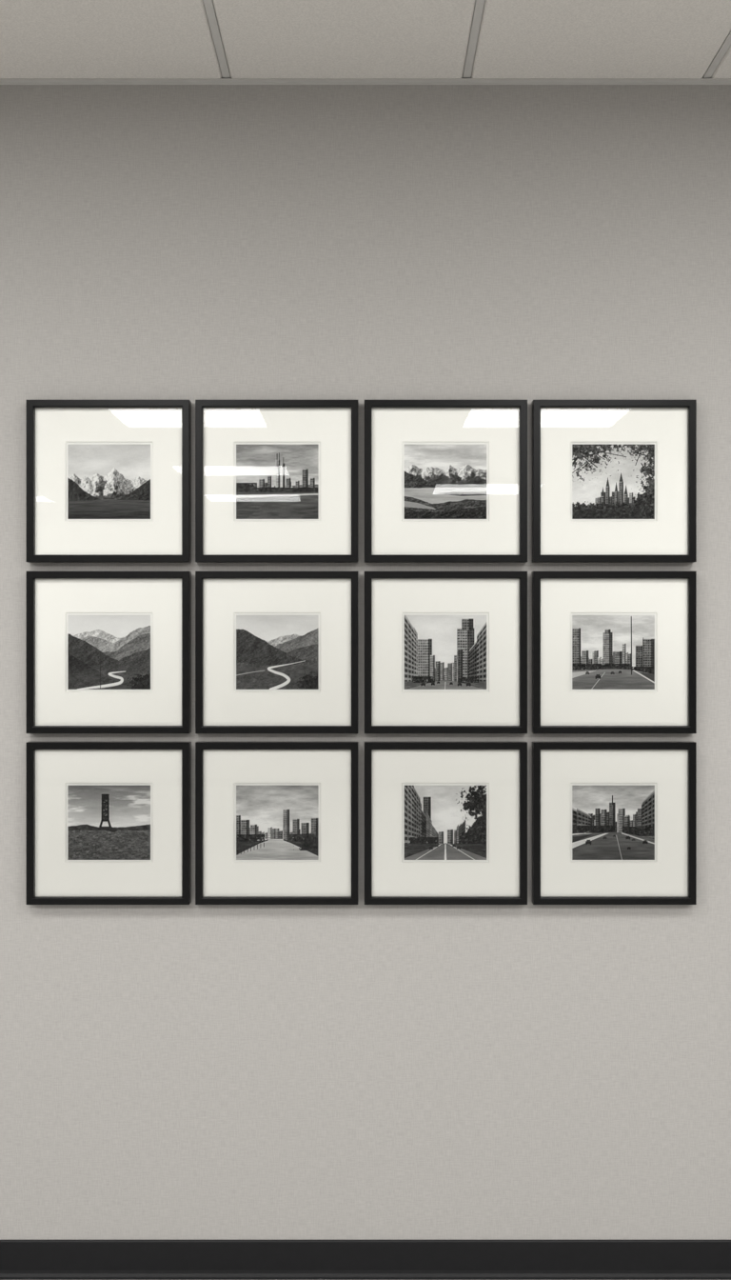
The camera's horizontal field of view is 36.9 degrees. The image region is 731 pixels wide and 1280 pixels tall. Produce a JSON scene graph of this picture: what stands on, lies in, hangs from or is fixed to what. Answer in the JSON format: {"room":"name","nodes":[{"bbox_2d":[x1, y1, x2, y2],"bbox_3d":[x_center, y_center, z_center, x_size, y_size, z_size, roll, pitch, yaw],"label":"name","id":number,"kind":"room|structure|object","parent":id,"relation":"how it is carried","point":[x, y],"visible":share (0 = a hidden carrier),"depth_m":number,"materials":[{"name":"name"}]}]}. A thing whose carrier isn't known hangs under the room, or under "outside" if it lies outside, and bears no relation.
{"room":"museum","nodes":[
{"label":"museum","id":0,"kind":"room"},
{"bbox_2d":[0,84,730,1239],"bbox_3d":[0.000,0.100,2.860,9.440,3.248,0.120,0,0,0],"label":"wall","id":1,"kind":"structure","parent":0,"point":[191,1071],"depth_m":2.80,"materials":[{"name":"grey paint"}]},
{"bbox_2d":[26,741,191,904],"bbox_3d":[-0.652,0.465,2.784,0.412,0.410,0.029,0,0,0],"label":"framed photograph","id":2,"kind":"object","parent":1,"relation":"attached to","point":[109,823],"visible":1,"depth_m":2.79,"materials":[{"name":"white paper"}]},
{"bbox_2d":[67,785,150,859],"bbox_3d":[-0.652,0.465,2.787,0.209,0.190,0.001,0,0,0],"label":"print","id":3,"kind":"object","parent":2,"relation":"attached to","point":[105,822],"depth_m":2.79},
{"bbox_2d":[26,400,191,562],"bbox_3d":[-0.652,-0.403,2.784,0.412,0.410,0.029,0,0,0],"label":"framed photograph","id":4,"kind":"object","parent":1,"relation":"attached to","point":[109,481],"visible":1,"depth_m":2.79,"materials":[{"name":"white paper"}]},
{"bbox_2d":[67,444,150,519],"bbox_3d":[-0.652,-0.403,2.787,0.209,0.190,0.001,0,0,0],"label":"print","id":5,"kind":"object","parent":4,"relation":"attached to","point":[105,481],"depth_m":2.79},
{"bbox_2d":[26,571,191,733],"bbox_3d":[-0.652,0.031,2.784,0.412,0.410,0.029,0,0,0],"label":"framed photograph","id":6,"kind":"object","parent":1,"relation":"attached to","point":[108,651],"visible":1,"depth_m":2.79,"materials":[{"name":"white paper"}]},
{"bbox_2d":[67,615,150,689],"bbox_3d":[-0.652,0.031,2.787,0.209,0.190,0.001,0,0,0],"label":"print","id":7,"kind":"object","parent":6,"relation":"attached to","point":[105,651],"depth_m":2.79},
{"bbox_2d":[195,741,359,904],"bbox_3d":[-0.224,0.465,2.784,0.412,0.410,0.029,0,0,0],"label":"framed photograph","id":8,"kind":"object","parent":1,"relation":"attached to","point":[277,823],"visible":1,"depth_m":2.79,"materials":[{"name":"white paper"}]},
{"bbox_2d":[236,785,319,859],"bbox_3d":[-0.224,0.465,2.787,0.209,0.190,0.001,0,0,0],"label":"print","id":9,"kind":"object","parent":8,"relation":"attached to","point":[273,822],"depth_m":2.79},
{"bbox_2d":[195,400,359,562],"bbox_3d":[-0.224,-0.403,2.784,0.412,0.410,0.029,0,0,0],"label":"framed photograph","id":10,"kind":"object","parent":1,"relation":"attached to","point":[277,481],"visible":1,"depth_m":2.79,"materials":[{"name":"white paper"}]},
{"bbox_2d":[236,444,319,519],"bbox_3d":[-0.224,-0.403,2.787,0.209,0.190,0.001,0,0,0],"label":"print","id":11,"kind":"object","parent":10,"relation":"attached to","point":[273,481],"depth_m":2.79},
{"bbox_2d":[195,571,359,733],"bbox_3d":[-0.224,0.031,2.784,0.412,0.410,0.029,0,0,0],"label":"framed photograph","id":12,"kind":"object","parent":1,"relation":"attached to","point":[276,651],"visible":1,"depth_m":2.79,"materials":[{"name":"white paper"}]},
{"bbox_2d":[236,615,319,689],"bbox_3d":[-0.224,0.031,2.787,0.209,0.190,0.001,0,0,0],"label":"print","id":13,"kind":"object","parent":12,"relation":"attached to","point":[273,651],"depth_m":2.79},
{"bbox_2d":[0,1240,730,1279],"bbox_3d":[0.000,1.578,2.791,9.200,0.092,0.018,0,0,0],"label":"baseboard","id":14,"kind":"structure","parent":1,"relation":"attached to","point":[19,1259],"depth_m":2.79,"materials":[{"name":"rubber"}]},
{"bbox_2d":[0,78,730,84],"bbox_3d":[0.000,-1.421,2.789,9.200,0.006,0.022,0,0,0],"label":"trim","id":15,"kind":"structure","parent":1,"relation":"attached to","point":[3,81],"depth_m":2.79,"materials":[{"name":"paint"}]},
{"bbox_2d":[364,741,527,904],"bbox_3d":[0.203,0.465,2.784,0.412,0.410,0.029,0,0,0],"label":"framed photograph","id":16,"kind":"object","parent":1,"relation":"attached to","point":[446,823],"visible":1,"depth_m":2.79,"materials":[{"name":"white paper"}]},
{"bbox_2d":[404,785,486,859],"bbox_3d":[0.203,0.465,2.787,0.209,0.190,0.001,0,0,0],"label":"print","id":17,"kind":"object","parent":16,"relation":"attached to","point":[442,822],"depth_m":2.79},
{"bbox_2d":[364,400,527,562],"bbox_3d":[0.203,-0.403,2.784,0.412,0.410,0.029,0,0,0],"label":"framed photograph","id":18,"kind":"object","parent":1,"relation":"attached to","point":[446,481],"visible":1,"depth_m":2.79,"materials":[{"name":"white paper"}]},
{"bbox_2d":[404,444,486,519],"bbox_3d":[0.203,-0.403,2.787,0.209,0.190,0.001,0,0,0],"label":"print","id":19,"kind":"object","parent":18,"relation":"attached to","point":[442,481],"depth_m":2.79},
{"bbox_2d":[364,571,527,733],"bbox_3d":[0.203,0.031,2.784,0.412,0.410,0.029,0,0,0],"label":"framed photograph","id":20,"kind":"object","parent":1,"relation":"attached to","point":[446,651],"visible":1,"depth_m":2.79,"materials":[{"name":"white paper"}]},
{"bbox_2d":[404,615,486,689],"bbox_3d":[0.203,0.031,2.787,0.209,0.190,0.001,0,0,0],"label":"print","id":21,"kind":"object","parent":20,"relation":"attached to","point":[442,651],"depth_m":2.79},
{"bbox_2d":[532,741,697,904],"bbox_3d":[0.631,0.465,2.784,0.412,0.410,0.029,0,0,0],"label":"framed photograph","id":22,"kind":"object","parent":1,"relation":"attached to","point":[614,823],"visible":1,"depth_m":2.79,"materials":[{"name":"white paper"}]},
{"bbox_2d":[572,785,655,859],"bbox_3d":[0.631,0.465,2.787,0.209,0.190,0.001,0,0,0],"label":"print","id":23,"kind":"object","parent":22,"relation":"attached to","point":[610,822],"depth_m":2.79},
{"bbox_2d":[532,400,697,562],"bbox_3d":[0.631,-0.403,2.784,0.412,0.410,0.029,0,0,0],"label":"framed photograph","id":24,"kind":"object","parent":1,"relation":"attached to","point":[614,481],"visible":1,"depth_m":2.79,"materials":[{"name":"white paper"}]},
{"bbox_2d":[572,444,655,519],"bbox_3d":[0.631,-0.403,2.787,0.209,0.190,0.001,0,0,0],"label":"print","id":25,"kind":"object","parent":24,"relation":"attached to","point":[610,481],"depth_m":2.79},
{"bbox_2d":[532,571,697,733],"bbox_3d":[0.631,0.031,2.784,0.412,0.410,0.029,0,0,0],"label":"framed photograph","id":26,"kind":"object","parent":1,"relation":"attached to","point":[613,651],"visible":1,"depth_m":2.79,"materials":[{"name":"white paper"}]},
{"bbox_2d":[572,615,655,689],"bbox_3d":[0.631,0.031,2.787,0.209,0.190,0.001,0,0,0],"label":"print","id":27,"kind":"object","parent":26,"relation":"attached to","point":[610,651],"depth_m":2.79},
{"bbox_2d":[0,0,730,78],"bbox_3d":[0.000,-1.430,-1.900,9.200,0.012,9.400,0,0,0],"label":"ceiling","id":28,"kind":"structure","parent":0,"point":[39,38],"depth_m":2.59,"materials":[{"name":"paint"}]},
{"bbox_2d":[202,0,730,78],"bbox_3d":[0.000,-1.456,-1.900,9.200,0.057,9.400,0,0,0],"label":"grid","id":29,"kind":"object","parent":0,"point":[209,5],"depth_m":2.63,"materials":[{"name":"grey metal"}]}
]}

